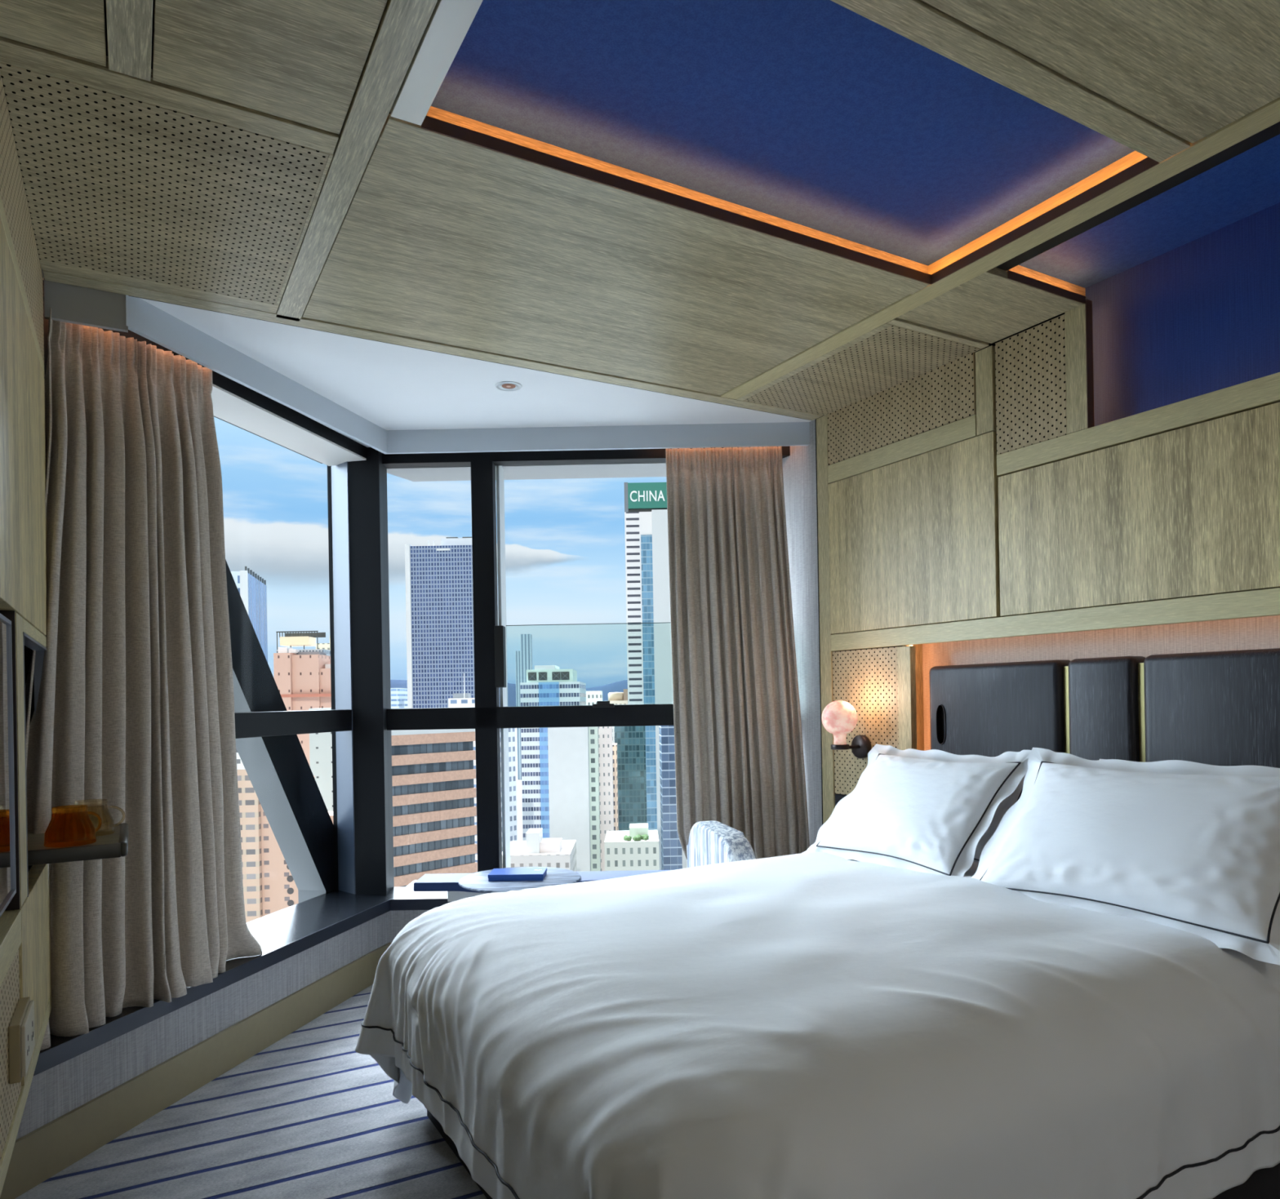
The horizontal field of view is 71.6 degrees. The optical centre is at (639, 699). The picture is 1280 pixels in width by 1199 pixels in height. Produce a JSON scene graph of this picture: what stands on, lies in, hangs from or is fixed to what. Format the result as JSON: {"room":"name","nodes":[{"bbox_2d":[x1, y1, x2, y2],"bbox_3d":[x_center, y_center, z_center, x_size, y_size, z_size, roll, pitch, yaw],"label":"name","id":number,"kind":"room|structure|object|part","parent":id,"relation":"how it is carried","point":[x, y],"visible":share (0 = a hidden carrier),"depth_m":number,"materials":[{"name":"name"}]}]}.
{"room":"hotel room","nodes":[
{"label":"hotel room","id":0,"kind":"room"},
{"bbox_2d":[0,72,51,1196],"bbox_3d":[-0.728,-0.087,0.443,0.419,2.600,4.490,-1,0,-30],"label":"wall","id":1,"kind":"structure","parent":0,"point":[25,948],"depth_m":1.87,"materials":[{"name":"beige wood"}]},
{"bbox_2d":[0,613,16,917],"bbox_3d":[-0.896,0.108,1.121,0.034,0.536,1.438,-1,0,-30],"label":"television","id":2,"kind":"object","parent":1,"relation":"attached to","point":[7,830],"visible":1,"depth_m":1.68,"materials":[{"name":"black"}]},
{"bbox_3d":[-0.346,0.621,0.179,0.030,0.290,3.666,-1,0,-30],"label":"perforated wall panel","id":3,"kind":"part","parent":1,"relation":"part of","materials":[{"name":"brown wood"}]},
{"bbox_3d":[-0.349,0.441,0.187,0.030,0.066,3.674,-1,0,-30],"label":"wall rail","id":4,"kind":"part","parent":1,"relation":"part of","materials":[{"name":"brown wood"}]},
{"bbox_2d":[8,996,35,1084],"bbox_3d":[-1.182,0.648,1.699,0.026,0.105,0.185,-1,0,-30],"label":"wall socket","id":5,"kind":"object","parent":1,"relation":"attached to","point":[21,1035],"visible":1,"depth_m":1.63,"materials":[{"name":"beige plastic"}]},
{"bbox_3d":[-1.175,0.647,1.704,0.007,0.092,0.172,-1,0,-30],"label":"plate","id":6,"kind":"part","parent":5,"relation":"part of","materials":[{"name":"beige plastic"}]},
{"bbox_3d":[-0.573,-0.940,0.537,0.030,0.036,4.481,-1,0,-30],"label":"wall rail","id":7,"kind":"part","parent":1,"relation":"part of","materials":[{"name":"brown wood"}]},
{"bbox_3d":[-0.576,-1.086,0.537,0.030,0.252,4.485,-1,0,-30],"label":"perforated wall panel","id":8,"kind":"part","parent":1,"relation":"part of","materials":[{"name":"brown wood"}]},
{"bbox_3d":[-0.567,-0.555,0.537,0.030,0.726,4.481,-1,0,-30],"label":"wall panel","id":9,"kind":"part","parent":1,"relation":"part of","materials":[{"name":"brown wood"}]},
{"bbox_3d":[-0.543,0.792,0.537,0.030,0.040,4.481,-1,0,-30],"label":"wall rail","id":10,"kind":"part","parent":1,"relation":"part of","materials":[{"name":"brown wood"}]},
{"bbox_3d":[-1.459,0.605,2.134,0.030,0.356,0.803,-1,0,-30],"label":"wall panel","id":11,"kind":"part","parent":1,"relation":"part of","materials":[{"name":"brown wood"}]},
{"bbox_3d":[-1.503,-0.157,2.188,0.030,0.029,0.678,-1,0,-30],"label":"wall rail","id":12,"kind":"part","parent":1,"relation":"part of","materials":[{"name":"brown wood"}]},
{"bbox_3d":[-1.479,0.142,2.156,0.031,0.567,0.607,-1,0,-30],"label":"niche trim","id":13,"kind":"part","parent":1,"relation":"part of","materials":[{"name":"black metal"}]},
{"bbox_2d":[27,822,128,865],"bbox_3d":[-1.505,0.363,2.206,0.404,0.036,0.424,-1,0,-30],"label":"shelf","id":14,"kind":"object","parent":1,"relation":"attached to","point":[80,843],"visible":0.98,"depth_m":2.13,"materials":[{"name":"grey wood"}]},
{"bbox_2d":[27,825,119,850],"bbox_3d":[-1.513,0.363,2.201,0.386,0.024,0.408,-1,0,-30],"label":"tray","id":15,"kind":"object","parent":14,"relation":"on","point":[92,837],"depth_m":2.22,"materials":[{"name":"brown wood"}]},
{"bbox_2d":[24,307,262,1050],"bbox_3d":[-1.489,-0.112,2.672,0.698,2.015,0.661,-1,0,-30],"label":"curtain","id":16,"kind":"object","parent":1,"relation":"hanging from","point":[133,724],"visible":0.89,"depth_m":2.66,"materials":[{"name":"beige fabric"}]},
{"bbox_2d":[42,280,366,738],"bbox_3d":[-1.623,-0.237,2.955,0.245,2.270,2.445,-1,0,14],"label":"window","id":17,"kind":"structure","parent":1,"relation":"in","point":[234,403],"depth_m":3.57,"materials":[{"name":"black"}]},
{"bbox_2d":[43,301,48,382],"bbox_3d":[-1.844,-0.148,2.224,0.700,2.100,0.735,-1,0,-30],"label":"wall","id":18,"kind":"structure","parent":0,"point":[46,322],"depth_m":2.58,"materials":[{"name":"grey"}]},
{"bbox_2d":[225,560,334,902],"bbox_3d":[-1.704,-0.295,3.457,0.145,3.050,1.885,-1,0,14],"label":"diagonal brace","id":19,"kind":"object","parent":18,"relation":"attached to","point":[277,768],"visible":0.18,"depth_m":3.85,"materials":[{"name":"black metal"}]},
{"bbox_2d":[15,910,428,1140],"bbox_3d":[-0.755,1.063,3.381,3.645,0.300,1.996,-1,0,-30],"label":"wall","id":20,"kind":"structure","parent":0,"point":[54,1092],"depth_m":2.77,"materials":[{"name":"grey fabric"}]},
{"bbox_2d":[0,942,391,1198],"bbox_3d":[-0.634,1.144,3.265,3.328,0.135,1.693,-1,0,-30],"label":"baseboard","id":21,"kind":"structure","parent":20,"relation":"attached to","point":[42,1153],"depth_m":2.67,"materials":[{"name":"beige wood"}]},
{"bbox_2d":[33,886,450,1075],"bbox_3d":[-0.784,0.907,3.391,3.711,0.049,2.069,-1,0,-30],"label":"window sill","id":22,"kind":"structure","parent":20,"relation":"on","point":[283,934],"depth_m":3.36,"materials":[{"name":"black stone"}]},
{"bbox_2d":[413,866,670,902],"bbox_3d":[-0.415,0.824,3.838,1.125,0.107,0.524,-1,0,0],"label":"table","id":23,"kind":"object","parent":22,"relation":"on","point":[458,886],"visible":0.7,"depth_m":3.84,"materials":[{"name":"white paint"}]},
{"bbox_2d":[488,867,546,881],"bbox_3d":[-0.528,0.758,3.844,0.236,0.028,0.144,-1,0,0],"label":"book","id":24,"kind":"object","parent":23,"relation":"on","point":[523,873],"visible":1,"depth_m":3.77,"materials":[{"name":"blue paper"}]},
{"bbox_2d":[327,447,394,894],"bbox_3d":[-1.334,-0.242,4.215,0.254,2.270,0.459,-1,0,-30],"label":"column","id":25,"kind":"structure","parent":20,"relation":"attached to","point":[357,491],"depth_m":4.07,"materials":[{"name":"black metal"}]},
{"bbox_2d":[386,462,666,886],"bbox_3d":[-0.904,-0.384,3.505,4.618,2.700,2.164,-1,0,-30],"label":"trim","id":26,"kind":"structure","parent":20,"relation":"attached to","point":[627,469],"depth_m":4.39,"materials":[{"name":"grey"}]},
{"bbox_3d":[0.033,0.916,4.312,2.320,0.068,0.205,-1,0,0],"label":"sill","id":27,"kind":"part","parent":26,"relation":"part of","materials":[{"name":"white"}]},
{"bbox_2d":[382,446,790,871],"bbox_3d":[-0.133,-0.263,4.208,2.110,2.270,0.255,-1,0,0],"label":"window","id":28,"kind":"structure","parent":20,"relation":"in","point":[486,717],"depth_m":4.12,"materials":[{"name":"black metal"}]},
{"bbox_3d":[-0.169,0.022,4.096,0.100,0.031,0.030,-1,0,0],"label":"handle","id":29,"kind":"part","parent":28,"relation":"part of","materials":[{"name":"black"}]},
{"bbox_2d":[665,446,809,860],"bbox_3d":[0.443,-0.153,4.031,0.524,2.000,0.370,-1,0,-30],"label":"curtain","id":30,"kind":"object","parent":28,"relation":"hanging from","point":[739,746],"visible":0.92,"depth_m":4.04,"materials":[{"name":"beige fabric"}]},
{"bbox_2d":[14,984,487,1198],"bbox_3d":[0.282,1.220,1.660,3.900,0.050,5.624,-1,0,-30],"label":"floor","id":31,"kind":"structure","parent":0,"point":[309,1115],"depth_m":2.44,"materials":[{"name":"carpet"}]},
{"bbox_2d":[686,820,755,867],"bbox_3d":[0.111,0.848,3.425,0.555,0.700,0.500,-1,0,-18],"label":"upholstered chair","id":32,"kind":"object","parent":31,"relation":"on","point":[713,842],"visible":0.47,"depth_m":3.44,"materials":[{"name":"fabric"}]},
{"bbox_2d":[426,1110,1279,1198],"bbox_3d":[0.519,0.864,2.346,2.028,0.654,1.665,-1,0,-30],"label":"bed","id":33,"kind":"object","parent":31,"relation":"on","point":[1264,1183],"visible":0.02,"depth_m":1.87,"materials":[{"name":"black fabric"}]},
{"bbox_2d":[355,852,1279,1198],"bbox_3d":[0.398,0.856,2.256,1.874,0.665,1.783,-1,0,-30],"label":"duvet","id":34,"kind":"object","parent":33,"relation":"on","point":[809,1025],"visible":0.91,"depth_m":1.65,"materials":[{"name":"white fabric"}]},
{"bbox_2d":[802,743,1031,876],"bbox_3d":[0.913,0.365,2.982,0.482,0.491,0.714,-1,0,-28],"label":"pillow","id":35,"kind":"object","parent":34,"relation":"on","point":[929,811],"visible":1,"depth_m":2.86,"materials":[{"name":"white fabric"}]},
{"bbox_2d":[971,747,1279,964],"bbox_3d":[1.285,0.357,2.297,0.503,0.513,0.837,-1,0,-32],"label":"pillow","id":36,"kind":"object","parent":34,"relation":"on","point":[1193,847],"visible":0.98,"depth_m":2.20,"materials":[{"name":"white fabric"}]},
{"bbox_2d":[973,775,1025,862],"bbox_3d":[1.060,0.387,3.147,0.289,0.431,0.730,-1,0,-30],"label":"pillow","id":37,"kind":"object","parent":33,"relation":"on","point":[1011,800],"visible":0.02,"depth_m":2.90,"materials":[{"name":"white fabric"}]},
{"bbox_2d":[0,0,1279,430],"bbox_3d":[0.252,-1.355,1.735,3.700,0.260,5.839,-1,0,-30],"label":"ceiling","id":38,"kind":"structure","parent":0,"point":[273,161],"depth_m":2.24,"materials":[{"name":"brown"}]},
{"bbox_3d":[-0.235,-1.235,0.147,0.174,0.030,3.463,-1,0,-30],"label":"panel","id":39,"kind":"part","parent":38,"relation":"part of","materials":[{"name":"brown wood"}]},
{"bbox_3d":[-1.159,-1.215,2.186,0.598,0.030,0.845,-1,0,-30],"label":"perforated ceiling panel","id":40,"kind":"part","parent":38,"relation":"part of","materials":[{"name":"brown wood"}]},
{"bbox_3d":[0.060,-1.240,0.316,0.351,0.030,3.463,-1,0,-30],"label":"panel","id":41,"kind":"part","parent":38,"relation":"part of","materials":[{"name":"brown wood"}]},
{"bbox_2d":[495,381,522,391],"bbox_3d":[-0.512,-1.223,3.462,0.104,0.008,0.104,-1,0,-30],"label":"recessed light","id":42,"kind":"object","parent":38,"relation":"in","point":[508,386],"visible":1,"depth_m":3.46,"materials":[{"name":"silver metal"}]},
{"bbox_3d":[-0.119,-1.237,2.754,1.599,0.030,1.016,-1,0,-30],"label":"panel","id":43,"kind":"part","parent":38,"relation":"part of","materials":[{"name":"brown wood"}]},
{"bbox_2d":[421,0,1159,284],"bbox_3d":[0.378,-1.288,1.971,1.680,0.122,0.855,-1,0,-30],"label":"ceiling recess","id":44,"kind":"object","parent":38,"relation":"attached to","point":[819,125],"depth_m":2.04,"materials":[{"name":"blue paint"}]},
{"bbox_3d":[0.816,-1.249,3.398,0.435,0.030,0.830,-1,0,-30],"label":"perforated ceiling panel","id":45,"kind":"part","parent":38,"relation":"part of","materials":[{"name":"brown wood"}]},
{"bbox_3d":[1.116,-1.255,2.842,0.461,0.023,0.349,-1,0,-30],"label":"panel","id":46,"kind":"part","parent":38,"relation":"part of","materials":[{"name":"brown wood"}]},
{"bbox_3d":[1.219,-1.260,0.481,1.530,0.030,2.601,-1,0,-30],"label":"panel","id":47,"kind":"part","parent":38,"relation":"part of","materials":[{"name":"brown wood"}]},
{"bbox_2d":[782,304,1279,846],"bbox_3d":[1.890,-0.133,2.261,0.270,2.600,5.050,-1,0,-30],"label":"wall","id":48,"kind":"structure","parent":0,"point":[970,511],"depth_m":3.07,"materials":[{"name":"beige wood"}]},
{"bbox_2d":[44,280,809,453],"bbox_3d":[-0.690,-1.164,3.690,2.903,0.115,1.039,-1,0,-30],"label":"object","id":49,"kind":"structure","parent":48,"relation":"attached to","point":[69,304],"depth_m":3.81,"materials":[{"name":"grey paint"}]},
{"bbox_3d":[0.957,0.795,3.691,0.030,0.772,0.370,-1,0,-30],"label":"wall panel","id":50,"kind":"part","parent":48,"relation":"part of","materials":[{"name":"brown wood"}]},
{"bbox_2d":[821,700,871,758],"bbox_3d":[0.841,0.125,3.641,0.200,0.243,0.144,-1,0,-30],"label":"wall lamp","id":51,"kind":"object","parent":48,"relation":"attached to","point":[839,717],"visible":1,"depth_m":3.59,"materials":[{"name":"glass"}]},
{"bbox_3d":[0.816,0.095,3.627,0.144,0.182,0.144,-1,0,-30],"label":"globe","id":52,"kind":"part","parent":51,"relation":"part of"},
{"bbox_3d":[0.853,0.197,3.647,0.135,0.014,0.014,-1,0,-30],"label":"arm","id":53,"kind":"part","parent":51,"relation":"part of","materials":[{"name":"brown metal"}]},
{"bbox_3d":[0.918,0.196,3.685,0.025,0.098,0.098,-1,0,-30],"label":"plate","id":54,"kind":"part","parent":51,"relation":"part of","materials":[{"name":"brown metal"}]},
{"bbox_3d":[0.945,0.099,3.690,0.030,0.613,0.376,-1,0,-30],"label":"perforated wall panel","id":55,"kind":"part","parent":48,"relation":"part of","materials":[{"name":"brown wood"}]},
{"bbox_3d":[1.017,-1.129,3.518,0.030,0.222,0.770,-1,0,-30],"label":"perforated wall panel","id":56,"kind":"part","parent":48,"relation":"part of","materials":[{"name":"brown wood"}]},
{"bbox_3d":[1.020,-0.978,3.518,0.030,0.076,0.776,-1,0,-30],"label":"wall rail","id":57,"kind":"part","parent":48,"relation":"part of","materials":[{"name":"brown wood"}]},
{"bbox_3d":[1.045,-0.612,3.485,0.030,0.649,0.851,-1,0,-30],"label":"wall panel","id":58,"kind":"part","parent":48,"relation":"part of","materials":[{"name":"brown wood"}]},
{"bbox_3d":[1.323,-1.051,2.993,0.030,0.389,0.268,-1,0,-30],"label":"perforated wall panel","id":59,"kind":"part","parent":48,"relation":"part of","materials":[{"name":"brown wood"}]},
{"bbox_3d":[1.938,-0.264,1.933,0.030,0.070,4.426,-1,0,-30],"label":"wall rail","id":60,"kind":"part","parent":48,"relation":"part of","materials":[{"name":"brown wood"}]},
{"bbox_2d":[928,648,1279,768],"bbox_3d":[1.671,0.367,2.517,0.084,1.008,2.120,-1,0,-30],"label":"headboard","id":61,"kind":"object","parent":48,"relation":"attached to","point":[1212,708],"visible":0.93,"depth_m":2.75,"materials":[{"name":"black leather"}]},
{"bbox_3d":[1.150,0.095,3.366,0.020,0.150,0.042,-1,0,-30],"label":"recessed pull","id":62,"kind":"part","parent":61,"relation":"part of","materials":[{"name":"black"}]},
{"bbox_3d":[1.286,0.374,3.194,0.080,1.008,0.562,-1,0,-30],"label":"panel","id":63,"kind":"part","parent":61,"relation":"part of","materials":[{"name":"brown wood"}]},
{"bbox_3d":[1.493,0.370,2.831,0.080,1.008,0.228,-1,0,-30],"label":"panel","id":64,"kind":"part","parent":61,"relation":"part of","materials":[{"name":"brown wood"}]},
{"bbox_3d":[1.726,0.366,2.424,0.080,1.008,0.664,-1,0,-30],"label":"panel","id":65,"kind":"part","parent":61,"relation":"part of","materials":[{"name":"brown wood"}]},
{"bbox_2d":[995,121,1279,428],"bbox_3d":[1.570,-1.078,2.174,0.585,0.582,1.400,-1,0,-30],"label":"ceiling recess","id":66,"kind":"structure","parent":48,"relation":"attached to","point":[1177,282],"depth_m":2.58,"materials":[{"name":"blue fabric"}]},
{"bbox_3d":[2.142,-0.833,1.559,0.030,0.071,3.564,-1,0,-30],"label":"wall rail","id":67,"kind":"part","parent":48,"relation":"part of","materials":[{"name":"brown wood"}]},
{"bbox_3d":[2.150,-0.549,1.560,0.030,0.485,3.563,-1,0,-30],"label":"wall panel","id":68,"kind":"part","parent":48,"relation":"part of","materials":[{"name":"brown wood"}]},
{"label":"outside","id":69,"kind":"structure","parent":0,"visible":0},
{"bbox_2d":[515,728,687,867],"bbox_3d":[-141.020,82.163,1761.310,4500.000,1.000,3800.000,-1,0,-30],"label":"ground","id":70,"kind":"structure","parent":69,"point":[519,802],"depth_m":672.63,"materials":[{"name":"white concrete"}]},
{"bbox_2d":[231,566,267,662],"bbox_3d":[-243.420,4.331,525.375,34.600,158.200,62.394,-1,0,-13],"label":"tower","id":71,"kind":"structure","parent":70,"relation":"on","point":[253,592],"depth_m":524.35,"materials":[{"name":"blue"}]},
{"bbox_2d":[235,748,333,922],"bbox_3d":[-85.990,44.001,215.878,26.124,73.400,14.200,-1,0,-4],"label":"flats","id":72,"kind":"structure","parent":70,"relation":"on","point":[269,886],"depth_m":208.73,"materials":[{"name":"beige concrete"}]},
{"bbox_2d":[273,647,331,766],"bbox_3d":[-113.434,31.576,309.929,19.444,99.200,20.150,-1,0,0],"label":"apartment tower","id":73,"kind":"structure","parent":70,"relation":"on","point":[302,679],"depth_m":301.48,"materials":[{"name":"brown tile"}]},
{"bbox_3d":[-122.049,-16.781,305.505,3.100,2.200,5.000,-1,0,0],"label":"roof tank","id":74,"kind":"part","parent":73,"relation":"part of","materials":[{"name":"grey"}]},
{"bbox_3d":[-118.694,-16.540,304.505,2.400,1.200,3.000,-1,0,0],"label":"roof dish","id":75,"kind":"part","parent":73,"relation":"part of","materials":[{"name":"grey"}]},
{"bbox_2d":[275,631,330,656],"bbox_3d":[-125.927,27.943,338.022,17.577,106.900,16.000,-1,0,0],"label":"building","id":76,"kind":"structure","parent":70,"relation":"on","point":[294,638],"depth_m":330.95,"materials":[{"name":"beige paint"}]},
{"bbox_3d":[-128.675,-21.767,334.119,10.600,3.200,7.800,-1,0,0],"label":"cream tank","id":77,"kind":"part","parent":76,"relation":"part of","materials":[{"name":"beige paint"}]},
{"bbox_3d":[-127.831,-22.032,335.070,15.500,6.900,8.300,-1,0,0],"label":"roof frame","id":78,"kind":"part","parent":76,"relation":"part of","materials":[{"name":"grey"}]},
{"bbox_2d":[308,707,333,811],"bbox_3d":[-89.487,41.662,267.912,16.477,78.200,14.000,-1,0,-12],"label":"stair tower","id":79,"kind":"structure","parent":70,"relation":"on","point":[320,744],"depth_m":260.14,"materials":[{"name":"white concrete"}]},
{"bbox_2d":[315,642,330,650],"bbox_3d":[-131.214,26.984,388.978,13.483,109.000,18.000,-1,0,0],"label":"apartment tower","id":80,"kind":"structure","parent":70,"relation":"on","point":[321,646],"depth_m":379.99,"materials":[{"name":"beige"}]},
{"bbox_2d":[390,688,407,708],"bbox_3d":[-195.315,36.850,715.001,11.287,91.500,30.000,-1,0,0],"label":"building","id":81,"kind":"structure","parent":70,"relation":"on","point":[398,695],"depth_m":699.93,"materials":[{"name":"white concrete"}]},
{"bbox_2d":[404,700,407,708],"bbox_3d":[-175.665,41.509,705.084,14.765,81.500,30.000,-1,0,-1],"label":"building","id":82,"kind":"structure","parent":70,"relation":"on","point":[405,701],"depth_m":689.92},
{"bbox_2d":[391,728,477,887],"bbox_3d":[-40.404,41.909,159.397,9.600,76.000,21.002,-1,0,43],"label":"office block","id":83,"kind":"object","parent":70,"relation":"on","point":[434,829],"visible":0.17,"depth_m":157.13,"materials":[{"name":"brown concrete"}]},
{"bbox_2d":[404,537,474,708],"bbox_3d":[-77.030,7.740,357.678,28.692,145.600,16.600,-1,0,0],"label":"glass tower","id":84,"kind":"structure","parent":70,"relation":"on","point":[439,608],"depth_m":349.98,"materials":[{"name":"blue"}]},
{"bbox_2d":[441,537,471,545],"bbox_3d":[-71.938,-62.559,359.448,14.500,3.600,11.000,-1,0,0],"label":"plant","id":85,"kind":"object","parent":84,"relation":"on","point":[448,541],"depth_m":353.93,"materials":[{"name":"concrete"}]},
{"bbox_2d":[448,673,477,872],"bbox_3d":[-54.553,35.853,289.031,11.510,88.600,14.000,-1,0,0],"label":"building","id":86,"kind":"structure","parent":70,"relation":"on","point":[464,700],"depth_m":282.04,"materials":[{"name":"grey concrete"}]},
{"bbox_2d":[499,728,517,851],"bbox_3d":[-40.852,42.416,262.001,8.000,75.000,5.189,-1,0,35],"label":"tower","id":87,"kind":"structure","parent":70,"relation":"on","point":[512,731],"depth_m":260.46,"materials":[{"name":"white concrete"}]},
{"bbox_2d":[390,680,627,706],"bbox_3d":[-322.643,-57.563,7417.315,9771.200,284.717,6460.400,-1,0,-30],"label":"mountain","id":88,"kind":"structure","parent":70,"relation":"on","point":[618,686],"depth_m":7096.74,"materials":[{"name":"blue"}]},
{"bbox_2d":[515,634,532,779],"bbox_3d":[-117.728,7.497,906.915,15.696,147.500,14.000,-1,0,-1],"label":"skyscraper","id":89,"kind":"structure","parent":70,"relation":"on","point":[523,658],"depth_m":899.83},
{"bbox_2d":[502,828,577,871],"bbox_3d":[-25.298,56.148,226.061,17.241,47.000,22.000,-1,0,0],"label":"building","id":90,"kind":"structure","parent":70,"relation":"on","point":[536,851],"depth_m":217.04,"materials":[{"name":"grey concrete"}]},
{"bbox_2d":[520,665,586,840],"bbox_3d":[-29.794,34.023,316.794,20.156,91.400,34.500,-1,0,0],"label":"office tower","id":91,"kind":"structure","parent":70,"relation":"on","point":[545,685],"depth_m":300.01,"materials":[{"name":"blue glass"}]},
{"bbox_2d":[526,669,577,682],"bbox_3d":[-30.904,-8.064,313.544,15.800,4.400,21.000,-1,0,0],"label":"plant","id":92,"kind":"object","parent":91,"relation":"on","point":[532,675],"depth_m":303.03,"materials":[{"name":"concrete"}]},
{"bbox_2d":[547,727,591,871],"bbox_3d":[-19.869,42.302,262.000,11.238,74.500,24.000,-1,0,0],"label":"slab building","id":93,"kind":"structure","parent":70,"relation":"on","point":[567,747],"depth_m":250.00,"materials":[{"name":"white concrete"}]},
{"bbox_2d":[586,690,602,705],"bbox_3d":[-23.912,37.821,428.022,12.453,83.600,16.000,-1,0,0],"label":"rooftop block","id":94,"kind":"object","parent":70,"relation":"on","point":[592,697],"visible":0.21,"depth_m":420.00,"materials":[{"name":"white concrete"}]},
{"bbox_2d":[588,726,600,871],"bbox_3d":[-12.976,41.432,256.632,2.778,76.000,4.000,-1,0,1],"label":"apartment tower","id":95,"kind":"structure","parent":70,"relation":"on","point":[594,802],"depth_m":254.62,"materials":[{"name":"white concrete"}]},
{"bbox_2d":[598,726,613,871],"bbox_3d":[-10.037,41.081,263.816,4.565,76.600,8.000,-1,0,-1],"label":"building","id":96,"kind":"structure","parent":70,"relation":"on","point":[605,733],"depth_m":259.83,"materials":[{"name":"white concrete"}]},
{"bbox_2d":[612,726,614,742],"bbox_3d":[-10.286,41.385,311.099,3.672,76.000,8.000,-1,0,0],"label":"pale apartment edge","id":97,"kind":"object","parent":70,"relation":"on","point":[613,727],"visible":0.02,"depth_m":307.12,"materials":[{"name":"white concrete"}]},
{"bbox_2d":[612,742,618,831],"bbox_3d":[-9.114,47.115,296.050,3.895,64.500,12.000,-1,0,-1],"label":"apartment tower","id":98,"kind":"structure","parent":70,"relation":"on","point":[614,744],"depth_m":290.07,"materials":[{"name":"beige concrete"}]},
{"bbox_2d":[608,688,627,704],"bbox_3d":[-7.870,37.042,460.031,15.649,84.600,20.000,-1,0,0],"label":"building","id":99,"kind":"structure","parent":70,"relation":"on","point":[615,698],"depth_m":452.24,"materials":[{"name":"beige"}]},
{"bbox_2d":[614,725,646,830],"bbox_3d":[-4.125,41.778,344.964,13.396,75.000,30.000,-1,0,0],"label":"glass tower","id":100,"kind":"structure","parent":70,"relation":"on","point":[630,740],"depth_m":329.98,"materials":[{"name":"teal glass"}]},
{"bbox_2d":[604,823,659,871],"bbox_3d":[-1.840,56.540,239.998,14.152,45.400,20.000,-1,0,0],"label":"building","id":101,"kind":"structure","parent":70,"relation":"on","point":[637,848],"depth_m":230.03,"materials":[{"name":"white concrete"}]},
{"bbox_2d":[623,482,686,870],"bbox_3d":[6.666,-7.117,391.566,24.000,172.400,25.000,-1,0,0],"label":"tower","id":102,"kind":"structure","parent":70,"relation":"on","point":[649,648],"depth_m":379.34,"materials":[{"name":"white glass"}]},
{"bbox_3d":[-5.920,-86.660,381.968,1.600,12.900,2.600,-1,0,0],"label":"sign frame","id":103,"kind":"part","parent":102,"relation":"part of","materials":[{"name":"grey metal"}]},
{"bbox_2d":[658,725,682,870],"bbox_3d":[10.661,41.271,306.577,6.353,75.500,14.000,-1,0,-2],"label":"slab tower","id":104,"kind":"structure","parent":70,"relation":"on","point":[671,847],"depth_m":299.57,"materials":[{"name":"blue glass"}]}
]}

